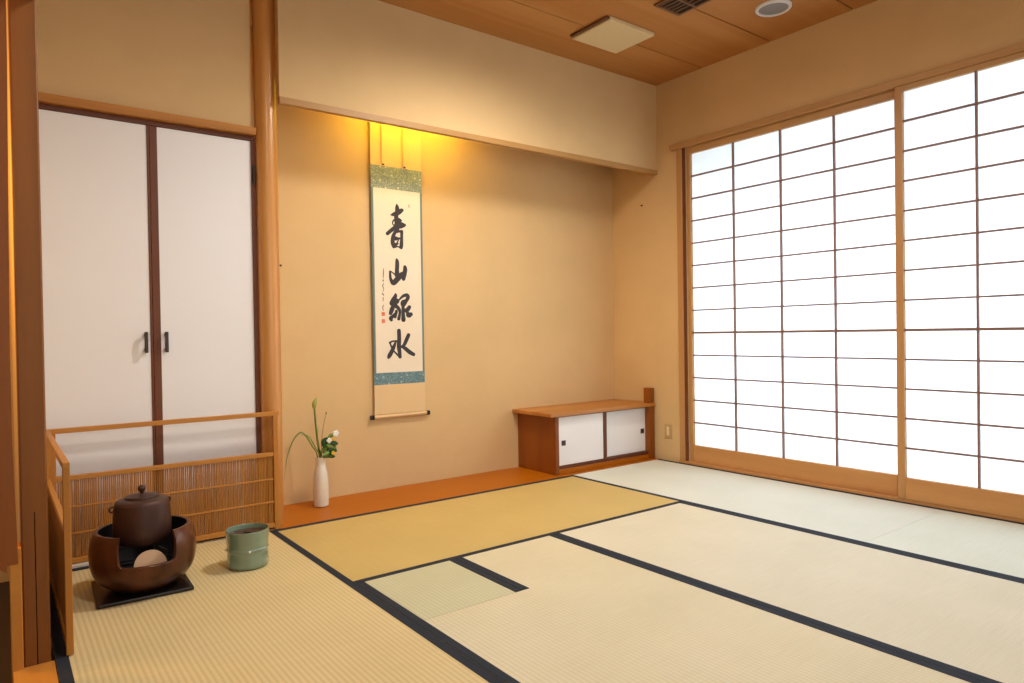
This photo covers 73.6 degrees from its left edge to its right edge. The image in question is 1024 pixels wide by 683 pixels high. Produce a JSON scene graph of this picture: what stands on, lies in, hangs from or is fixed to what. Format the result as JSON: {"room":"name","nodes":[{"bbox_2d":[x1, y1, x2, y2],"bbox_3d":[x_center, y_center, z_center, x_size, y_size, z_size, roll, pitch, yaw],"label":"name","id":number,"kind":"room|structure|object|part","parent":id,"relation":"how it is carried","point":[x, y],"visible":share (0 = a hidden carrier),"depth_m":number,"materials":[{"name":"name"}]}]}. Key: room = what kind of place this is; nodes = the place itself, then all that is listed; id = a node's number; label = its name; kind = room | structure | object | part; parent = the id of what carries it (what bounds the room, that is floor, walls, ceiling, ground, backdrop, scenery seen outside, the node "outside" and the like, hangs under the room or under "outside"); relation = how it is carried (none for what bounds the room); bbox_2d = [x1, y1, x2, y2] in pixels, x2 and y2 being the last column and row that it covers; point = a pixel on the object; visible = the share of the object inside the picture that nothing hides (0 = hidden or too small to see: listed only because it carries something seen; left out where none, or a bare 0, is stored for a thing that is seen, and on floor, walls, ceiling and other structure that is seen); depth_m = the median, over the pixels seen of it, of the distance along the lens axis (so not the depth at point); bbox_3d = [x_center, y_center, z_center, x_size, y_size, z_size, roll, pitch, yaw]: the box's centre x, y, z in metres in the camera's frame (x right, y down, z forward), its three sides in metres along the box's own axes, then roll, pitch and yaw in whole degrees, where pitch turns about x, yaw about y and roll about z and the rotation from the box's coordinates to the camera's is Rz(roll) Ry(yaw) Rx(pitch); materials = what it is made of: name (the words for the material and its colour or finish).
{"room":"japanese tea room","nodes":[
{"label":"japanese tea room","id":0,"kind":"room"},
{"bbox_2d":[0,216,14,582],"bbox_3d":[-2.634,-0.368,2.215,1.645,2.646,0.049,-1,1,-37],"label":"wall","id":1,"kind":"structure","parent":0,"point":[4,577],"depth_m":2.69,"materials":[{"name":"paint"}]},
{"bbox_2d":[6,0,19,541],"bbox_3d":[-1.649,-0.387,2.297,0.049,2.641,0.878,-1,1,-37],"label":"wall","id":2,"kind":"structure","parent":0,"point":[8,90],"depth_m":2.34,"materials":[{"name":"paint"}]},
{"bbox_2d":[9,542,23,682],"bbox_3d":[-1.359,0.747,1.877,0.026,0.375,0.072,-1,1,-37],"label":"trim","id":3,"kind":"structure","parent":2,"relation":"attached to","point":[15,571],"depth_m":1.85,"materials":[{"name":"brown wood"}]},
{"bbox_2d":[0,581,52,682],"bbox_3d":[0.025,0.952,1.939,5.500,0.070,4.500,-1,1,-37],"label":"floor","id":4,"kind":"structure","parent":0,"point":[5,626],"depth_m":2.19,"materials":[{"name":"brown wood"}]},
{"bbox_2d":[7,0,50,667],"bbox_3d":[-1.355,-0.387,1.909,0.062,2.641,0.095,-1,1,-37],"label":"pillar","id":5,"kind":"structure","parent":4,"relation":"on","point":[22,23],"depth_m":1.88,"materials":[{"name":"brown wood"}]},
{"bbox_2d":[0,0,17,572],"bbox_3d":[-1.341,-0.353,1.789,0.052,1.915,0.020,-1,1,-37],"label":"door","id":6,"kind":"structure","parent":5,"relation":"attached to","point":[8,525],"depth_m":1.79,"materials":[{"name":"brown wood"}]},
{"bbox_2d":[13,660,58,682],"bbox_3d":[-0.403,0.911,0.680,0.094,0.045,3.011,-1,1,-37],"label":"threshold","id":7,"kind":"object","parent":4,"relation":"on","point":[46,672],"visible":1,"depth_m":1.83,"materials":[{"name":"brown wood"}]},
{"bbox_2d":[50,529,504,682],"bbox_3d":[-0.904,0.901,2.167,0.901,0.046,1.866,-1,1,-37],"label":"mat","id":8,"kind":"object","parent":4,"relation":"on","point":[292,618],"visible":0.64,"depth_m":2.05,"materials":[{"name":"beige wicker"}]},
{"bbox_2d":[72,562,88,570],"bbox_3d":[-1.672,0.878,2.684,0.182,0.012,0.057,-1,1,-37],"label":"folded cloth","id":9,"kind":"object","parent":8,"relation":"on","point":[85,565],"visible":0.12,"depth_m":2.67,"materials":[{"name":"white fabric"}]},
{"bbox_2d":[91,574,193,609],"bbox_3d":[-1.328,0.875,2.454,0.306,0.013,0.300,-1,1,-37],"label":"board","id":10,"kind":"object","parent":8,"relation":"on","point":[103,597],"visible":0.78,"depth_m":2.36,"materials":[{"name":"black paint"}]},
{"bbox_2d":[88,515,195,592],"bbox_3d":[-1.318,0.764,2.452,0.340,0.208,0.340,-1,1,-31],"label":"charcoal brazier","id":11,"kind":"object","parent":10,"relation":"on","point":[111,565],"visible":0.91,"depth_m":2.35,"materials":[{"name":"brown metal"}]},
{"bbox_2d":[108,485,171,547],"bbox_3d":[-1.323,0.618,2.449,0.187,0.211,0.187,-1,1,-13],"label":"kettle","id":12,"kind":"object","parent":11,"relation":"in","point":[140,519],"visible":0.99,"depth_m":2.38,"materials":[{"name":"brown metal"}]},
{"bbox_3d":[-1.324,0.549,2.448,0.109,0.011,0.109,-1,1,-37],"label":"lid","id":13,"kind":"part","parent":12,"relation":"part of","materials":[{"name":"metal"}]},
{"bbox_3d":[-1.324,0.528,2.448,0.026,0.032,0.026,-1,1,-37],"label":"knob","id":14,"kind":"part","parent":12,"relation":"part of","materials":[{"name":"metal"}]},
{"bbox_2d":[134,550,166,566],"bbox_3d":[-1.254,0.775,2.373,0.103,0.096,0.048,-1,1,-29],"label":"shard","id":15,"kind":"object","parent":11,"relation":"in","point":[149,557],"visible":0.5,"depth_m":2.38},
{"bbox_2d":[46,411,279,655],"bbox_3d":[-1.171,0.605,2.555,0.903,0.546,0.912,-1,1,-37],"label":"screen","id":16,"kind":"object","parent":8,"relation":"on","point":[61,520],"visible":0.79,"depth_m":2.85,"materials":[{"name":"brown wood"}]},
{"bbox_3d":[-1.781,0.622,2.628,0.018,0.524,0.018,-1,1,-37],"label":"post","id":17,"kind":"part","parent":16,"relation":"part of","materials":[{"name":"brown wood"}]},
{"bbox_3d":[-1.778,0.622,2.655,0.020,0.527,0.019,-1,1,-37],"label":"post","id":18,"kind":"part","parent":16,"relation":"part of","materials":[{"name":"brown wood"}]},
{"bbox_3d":[-1.518,0.537,2.279,0.016,0.019,0.856,-1,1,-37],"label":"rail","id":19,"kind":"part","parent":16,"relation":"part of","materials":[{"name":"brown wood"}]},
{"bbox_3d":[-1.514,0.700,2.278,0.004,0.306,0.848,-1,1,-37],"label":"reed panel","id":20,"kind":"part","parent":16,"relation":"part of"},
{"bbox_3d":[-1.513,0.865,2.283,0.016,0.021,0.856,-1,1,-37],"label":"rail","id":21,"kind":"part","parent":16,"relation":"part of","materials":[{"name":"brown wood"}]},
{"bbox_3d":[-1.521,0.350,2.277,0.018,0.019,0.892,-1,1,-37],"label":"rail","id":22,"kind":"part","parent":16,"relation":"part of","materials":[{"name":"brown wood"}]},
{"bbox_3d":[-1.253,0.621,1.932,0.018,0.524,0.018,-1,1,-37],"label":"post","id":23,"kind":"part","parent":16,"relation":"part of","materials":[{"name":"brown wood"}]},
{"bbox_3d":[-1.443,0.341,2.909,0.900,0.019,0.019,-1,1,-37],"label":"rail","id":24,"kind":"part","parent":16,"relation":"part of","materials":[{"name":"brown wood"}]},
{"bbox_3d":[-1.438,0.528,2.913,0.836,0.019,0.017,-1,1,-37],"label":"rail","id":25,"kind":"part","parent":16,"relation":"part of","materials":[{"name":"brown wood"}]},
{"bbox_3d":[-1.436,0.692,2.914,0.829,0.306,0.004,-1,1,-37],"label":"reed panel","id":26,"kind":"part","parent":16,"relation":"part of","materials":[{"name":"brown wicker"}]},
{"bbox_3d":[-1.433,0.856,2.916,0.836,0.022,0.017,-1,1,-37],"label":"rail","id":27,"kind":"part","parent":16,"relation":"part of","materials":[{"name":"brown wood"}]},
{"bbox_3d":[-1.095,0.606,3.172,0.021,0.527,0.019,-1,1,-37],"label":"post","id":28,"kind":"part","parent":16,"relation":"part of","materials":[{"name":"brown wood"}]},
{"bbox_2d":[225,523,268,570],"bbox_3d":[-1.035,0.802,2.675,0.163,0.145,0.166,-1,1,-37],"label":"jar","id":29,"kind":"object","parent":8,"relation":"on","point":[247,544],"visible":1,"depth_m":2.62,"materials":[{"name":"green ceramic"}]},
{"bbox_3d":[-1.034,0.750,2.675,0.150,0.004,0.150,-1,1,-37],"label":"lid","id":30,"kind":"part","parent":29,"relation":"part of","materials":[{"name":"brown paint"}]},
{"bbox_2d":[357,559,521,622],"bbox_3d":[-0.261,0.888,2.415,0.418,0.046,0.428,-1,1,-37],"label":"mat","id":31,"kind":"object","parent":4,"relation":"on","point":[424,593],"visible":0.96,"depth_m":2.39,"materials":[{"name":"beige wicker"}]},
{"bbox_2d":[276,476,680,583],"bbox_3d":[-0.100,0.875,3.361,1.818,0.046,0.882,-1,1,-37],"label":"mat","id":32,"kind":"object","parent":4,"relation":"on","point":[364,547],"visible":0.96,"depth_m":3.21,"materials":[{"name":"yellow wicker"}]},
{"bbox_2d":[416,534,985,682],"bbox_3d":[0.363,0.883,2.017,0.933,0.046,1.816,-1,1,-37],"label":"mat","id":33,"kind":"object","parent":4,"relation":"on","point":[581,613],"visible":0.97,"depth_m":2.01,"materials":[{"name":"beige wicker"}]},
{"bbox_2d":[570,459,945,542],"bbox_3d":[1.237,0.849,3.799,0.839,0.046,1.799,-1,1,-37],"label":"mat","id":34,"kind":"object","parent":4,"relation":"on","point":[859,518],"visible":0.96,"depth_m":3.60,"materials":[{"name":"beige wicker"}]},
{"bbox_2d":[555,502,1023,682],"bbox_3d":[1.088,0.865,2.567,0.883,0.046,1.816,-1,1,-37],"label":"mat","id":35,"kind":"object","parent":4,"relation":"on","point":[969,622],"visible":0.97,"depth_m":2.40,"materials":[{"name":"beige wicker"}]},
{"bbox_2d":[862,509,1023,580],"bbox_3d":[2.324,0.849,2.364,0.839,0.046,1.799,-1,1,-37],"label":"mat","id":36,"kind":"object","parent":4,"relation":"on","point":[992,545],"visible":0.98,"depth_m":2.83,"materials":[{"name":"beige wicker"}]},
{"bbox_2d":[36,0,251,126],"bbox_3d":[-1.607,-1.362,2.921,0.934,0.766,0.065,-1,1,-37],"label":"wall","id":37,"kind":"structure","parent":0,"point":[189,58],"depth_m":2.93,"materials":[{"name":"paint"}]},
{"bbox_2d":[38,92,255,135],"bbox_3d":[-1.587,-0.962,2.917,0.944,0.034,0.095,-1,1,-37],"label":"trim","id":38,"kind":"structure","parent":37,"relation":"attached to","point":[46,98],"depth_m":2.88,"materials":[{"name":"brown wood"}]},
{"bbox_2d":[249,0,274,24],"bbox_3d":[-0.251,-1.674,4.109,2.781,0.040,0.390,-1,1,-37],"label":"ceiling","id":39,"kind":"structure","parent":0,"point":[250,1],"depth_m":3.37,"materials":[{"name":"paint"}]},
{"bbox_2d":[76,458,658,563],"bbox_3d":[-0.518,0.876,3.874,3.584,0.045,0.436,-1,1,-37],"label":"floor","id":40,"kind":"structure","parent":0,"point":[296,514],"depth_m":3.83,"materials":[{"name":"brown wood"}]},
{"bbox_2d":[38,103,261,556],"bbox_3d":[-1.548,-0.033,2.949,0.885,1.826,0.090,-1,1,-37],"label":"closet","id":41,"kind":"object","parent":40,"relation":"on","point":[149,227],"visible":0.71,"depth_m":2.92,"materials":[{"name":"paper"}]},
{"bbox_3d":[-1.712,-0.024,2.822,0.393,1.791,0.025,-1,1,-37],"label":"door","id":42,"kind":"part","parent":41,"relation":"part of","materials":[{"name":"paper"}]},
{"bbox_3d":[-1.562,-0.935,2.954,0.827,0.022,0.066,-1,1,-37],"label":"head rail","id":43,"kind":"part","parent":41,"relation":"part of","materials":[{"name":"brown wood"}]},
{"bbox_3d":[-1.554,0.004,2.907,0.014,0.089,0.030,-1,1,-37],"label":"handle","id":44,"kind":"part","parent":41,"relation":"part of","materials":[{"name":"metal"}]},
{"bbox_3d":[-1.492,0.002,2.954,0.014,0.089,0.030,-1,1,-37],"label":"handle","id":45,"kind":"part","parent":41,"relation":"part of","materials":[{"name":"metal"}]},
{"bbox_3d":[-1.379,-0.032,3.075,0.423,1.791,0.025,-1,1,-37],"label":"door","id":46,"kind":"part","parent":41,"relation":"part of","materials":[{"name":"paper"}]},
{"bbox_2d":[252,0,283,527],"bbox_3d":[-1.151,-0.427,3.228,0.100,2.596,0.100,-1,1,-37],"label":"pillar","id":47,"kind":"structure","parent":40,"relation":"on","point":[263,14],"depth_m":3.19,"materials":[{"name":"brown wood"}]},
{"bbox_2d":[313,456,328,506],"bbox_3d":[-1.003,0.735,3.594,0.082,0.257,0.082,-1,1,-37],"label":"flower vase","id":48,"kind":"object","parent":40,"relation":"on","point":[320,479],"visible":0.99,"depth_m":3.56,"materials":[{"name":"white ceramic"}]},
{"bbox_2d":[284,432,317,479],"bbox_3d":[-1.083,0.600,3.515,0.009,0.273,0.201,0,1,41],"label":"leaf blade","id":49,"kind":"object","parent":48,"relation":"in","point":[299,432],"visible":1,"depth_m":3.51,"materials":[{"name":"green plant"}]},
{"bbox_2d":[312,397,320,457],"bbox_3d":[-1.018,0.517,3.574,0.046,0.455,0.024,-2,1,-44],"label":"stem","id":50,"kind":"object","parent":48,"relation":"in","point":[314,403],"visible":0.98,"depth_m":3.56,"materials":[{"name":"green plant"}]},
{"bbox_3d":[-1.018,0.544,3.579,0.012,0.400,0.039,0,1,39],"label":"stem","id":51,"kind":"part","parent":50,"relation":"part of","materials":[{"name":"green plant"}]},
{"bbox_2d":[321,430,338,457],"bbox_3d":[-0.953,0.606,3.591,0.093,0.276,0.041,-1,1,-17],"label":"leafy sprig","id":52,"kind":"object","parent":48,"relation":"in","point":[329,452],"visible":1,"depth_m":3.58,"materials":[{"name":"green plant"}]},
{"bbox_2d":[512,387,654,474],"bbox_3d":[0.506,0.581,4.674,0.960,0.493,0.398,-1,1,-37],"label":"base cabinet","id":53,"kind":"object","parent":40,"relation":"on","point":[558,439],"visible":1,"depth_m":4.50,"materials":[{"name":"brown wood"}]},
{"bbox_3d":[0.168,0.653,4.427,0.029,0.365,0.384,-1,1,-37],"label":"panel","id":54,"kind":"part","parent":53,"relation":"part of","materials":[{"name":"brown wood"}]},
{"bbox_3d":[0.441,0.627,4.420,0.398,0.304,0.016,-1,1,-37],"label":"sliding door","id":55,"kind":"part","parent":53,"relation":"part of","materials":[{"name":"paper"}]},
{"bbox_3d":[0.600,0.466,4.567,0.835,0.008,0.066,-1,1,-37],"label":"head rail","id":56,"kind":"part","parent":53,"relation":"part of","materials":[{"name":"brown wood"}]},
{"bbox_3d":[0.516,0.786,4.687,0.835,0.023,0.354,-1,1,-37],"label":"rail","id":57,"kind":"part","parent":53,"relation":"part of","materials":[{"name":"brown wood"}]},
{"bbox_3d":[0.767,0.619,4.698,0.416,0.304,0.016,-1,1,-37],"label":"sliding door","id":58,"kind":"part","parent":53,"relation":"part of","materials":[{"name":"paper"}]},
{"bbox_3d":[0.963,0.378,4.818,0.050,0.104,0.055,-1,1,-37],"label":"corner post","id":59,"kind":"part","parent":53,"relation":"part of","materials":[{"name":"brown wood"}]},
{"bbox_3d":[0.967,0.636,4.821,0.050,0.365,0.055,-1,1,-37],"label":"corner post","id":60,"kind":"part","parent":53,"relation":"part of","materials":[{"name":"brown wood"}]},
{"bbox_2d":[250,25,614,504],"bbox_3d":[-0.332,-0.453,4.354,2.901,2.696,0.100,-1,1,-37],"label":"wall","id":61,"kind":"structure","parent":0,"point":[518,288],"depth_m":4.23,"materials":[{"name":"paint"}]},
{"bbox_2d":[370,122,429,419],"bbox_3d":[-0.670,-0.581,4.009,0.384,2.054,0.029,-1,1,-37],"label":"scroll","id":62,"kind":"object","parent":61,"relation":"hanging from","point":[395,152],"visible":0.98,"depth_m":4.00,"materials":[{"name":"paper"}]},
{"bbox_3d":[-0.680,-1.261,4.003,0.331,0.489,0.001,-1,1,-37],"label":"silk panel","id":63,"kind":"part","parent":62,"relation":"part of","materials":[{"name":"beige fabric"}]},
{"bbox_3d":[-0.656,0.333,4.022,0.331,0.170,0.001,-1,1,-37],"label":"silk panel","id":64,"kind":"part","parent":62,"relation":"part of","materials":[{"name":"beige fabric"}]},
{"bbox_2d":[274,0,656,169],"bbox_3d":[-0.054,-1.473,3.986,2.623,0.616,0.044,-1,1,-37],"label":"wall","id":65,"kind":"structure","parent":0,"point":[375,57],"depth_m":3.76,"materials":[{"name":"paint"}]},
{"bbox_2d":[278,96,656,174],"bbox_3d":[-0.043,-1.150,3.980,2.622,0.030,0.030,-1,1,-37],"label":"trim","id":66,"kind":"structure","parent":65,"relation":"attached to","point":[285,101],"depth_m":3.73,"materials":[{"name":"brown wood"}]},
{"bbox_2d":[378,0,876,85],"bbox_3d":[0.108,-1.742,1.645,5.381,0.030,3.922,-1,1,-37],"label":"ceiling","id":67,"kind":"structure","parent":0,"point":[715,31],"depth_m":3.79,"materials":[{"name":"brown wood"}]},
{"bbox_2d":[570,15,653,53],"bbox_3d":[0.571,-1.749,3.912,0.376,0.020,0.304,-1,1,-37],"label":"ceiling panel","id":68,"kind":"object","parent":67,"relation":"attached to","point":[608,33],"visible":1,"depth_m":3.88,"materials":[{"name":"beige plastic"}]},
{"bbox_2d":[654,0,711,15],"bbox_3d":[0.925,-1.754,3.485,0.201,0.011,0.356,-1,1,-37],"label":"ceiling vent","id":69,"kind":"object","parent":67,"relation":"in","point":[676,7],"visible":1,"depth_m":3.57,"materials":[{"name":"metal"}]},
{"bbox_2d":[755,0,791,16],"bbox_3d":[1.383,-1.762,3.622,0.184,0.014,0.184,-1,1,-37],"label":"ceiling disc","id":70,"kind":"object","parent":67,"relation":"attached to","point":[771,8],"visible":1,"depth_m":3.61,"materials":[{"name":"grey plastic"}]},
{"bbox_2d":[759,3,787,14],"bbox_3d":[1.383,-1.764,3.622,0.147,0.008,0.147,-1,1,-37],"label":"grille","id":71,"kind":"object","parent":70,"relation":"attached to","point":[764,8],"depth_m":3.62,"materials":[{"name":"grey metal"}]},
{"bbox_2d":[612,0,1023,461],"bbox_3d":[2.117,-0.480,3.425,0.120,2.696,4.340,-1,1,-37],"label":"wall","id":72,"kind":"structure","parent":0,"point":[878,42],"depth_m":4.32,"materials":[{"name":"paint"}]},
{"bbox_2d":[665,424,671,438],"bbox_3d":[1.077,0.619,4.723,0.010,0.096,0.062,-1,1,-37],"label":"light switch","id":73,"kind":"object","parent":72,"relation":"attached to","point":[668,428],"visible":1,"depth_m":4.71,"materials":[{"name":"beige plastic"}]},
{"bbox_2d":[669,43,1023,495],"bbox_3d":[2.181,-0.265,3.309,0.126,2.134,3.478,-1,1,-37],"label":"window","id":74,"kind":"structure","parent":72,"relation":"in","point":[791,223],"depth_m":3.98,"materials":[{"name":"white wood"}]},
{"bbox_3d":[1.583,-1.271,4.042,0.026,0.044,1.295,-1,1,-37],"label":"rail","id":75,"kind":"part","parent":74,"relation":"part of","materials":[{"name":"brown wood"}]},
{"bbox_3d":[1.601,-0.059,4.056,0.021,0.014,1.295,-1,1,-37],"label":"rail","id":76,"kind":"part","parent":74,"relation":"part of","materials":[{"name":"brown wood"}]},
{"bbox_3d":[1.614,0.747,4.065,0.026,0.109,1.295,-1,1,-37],"label":"rail","id":77,"kind":"part","parent":74,"relation":"part of","materials":[{"name":"brown wood"}]},
{"bbox_2d":[679,460,1023,522],"bbox_3d":[2.035,0.832,3.558,0.139,0.061,2.812,-1,1,-37],"label":"sill","id":78,"kind":"structure","parent":72,"relation":"attached to","point":[874,494],"depth_m":3.73,"materials":[{"name":"brown wood"}]},
{"bbox_2d":[894,51,1023,518],"bbox_3d":[2.387,-0.246,2.962,0.028,2.095,1.366,-1,1,-37],"label":"window","id":79,"kind":"structure","parent":72,"relation":"in","point":[959,134],"depth_m":3.28,"materials":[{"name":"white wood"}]},
{"bbox_3d":[2.371,-1.280,2.949,0.026,0.027,1.298,-1,1,-37],"label":"rail","id":80,"kind":"part","parent":79,"relation":"part of","materials":[{"name":"brown wood"}]},
{"bbox_3d":[2.390,-0.058,2.963,0.021,0.014,1.298,-1,1,-37],"label":"rail","id":81,"kind":"part","parent":79,"relation":"part of","materials":[{"name":"brown wood"}]},
{"bbox_3d":[2.403,0.747,2.972,0.026,0.109,1.298,-1,1,-37],"label":"rail","id":82,"kind":"part","parent":79,"relation":"part of","materials":[{"name":"brown wood"}]}
]}

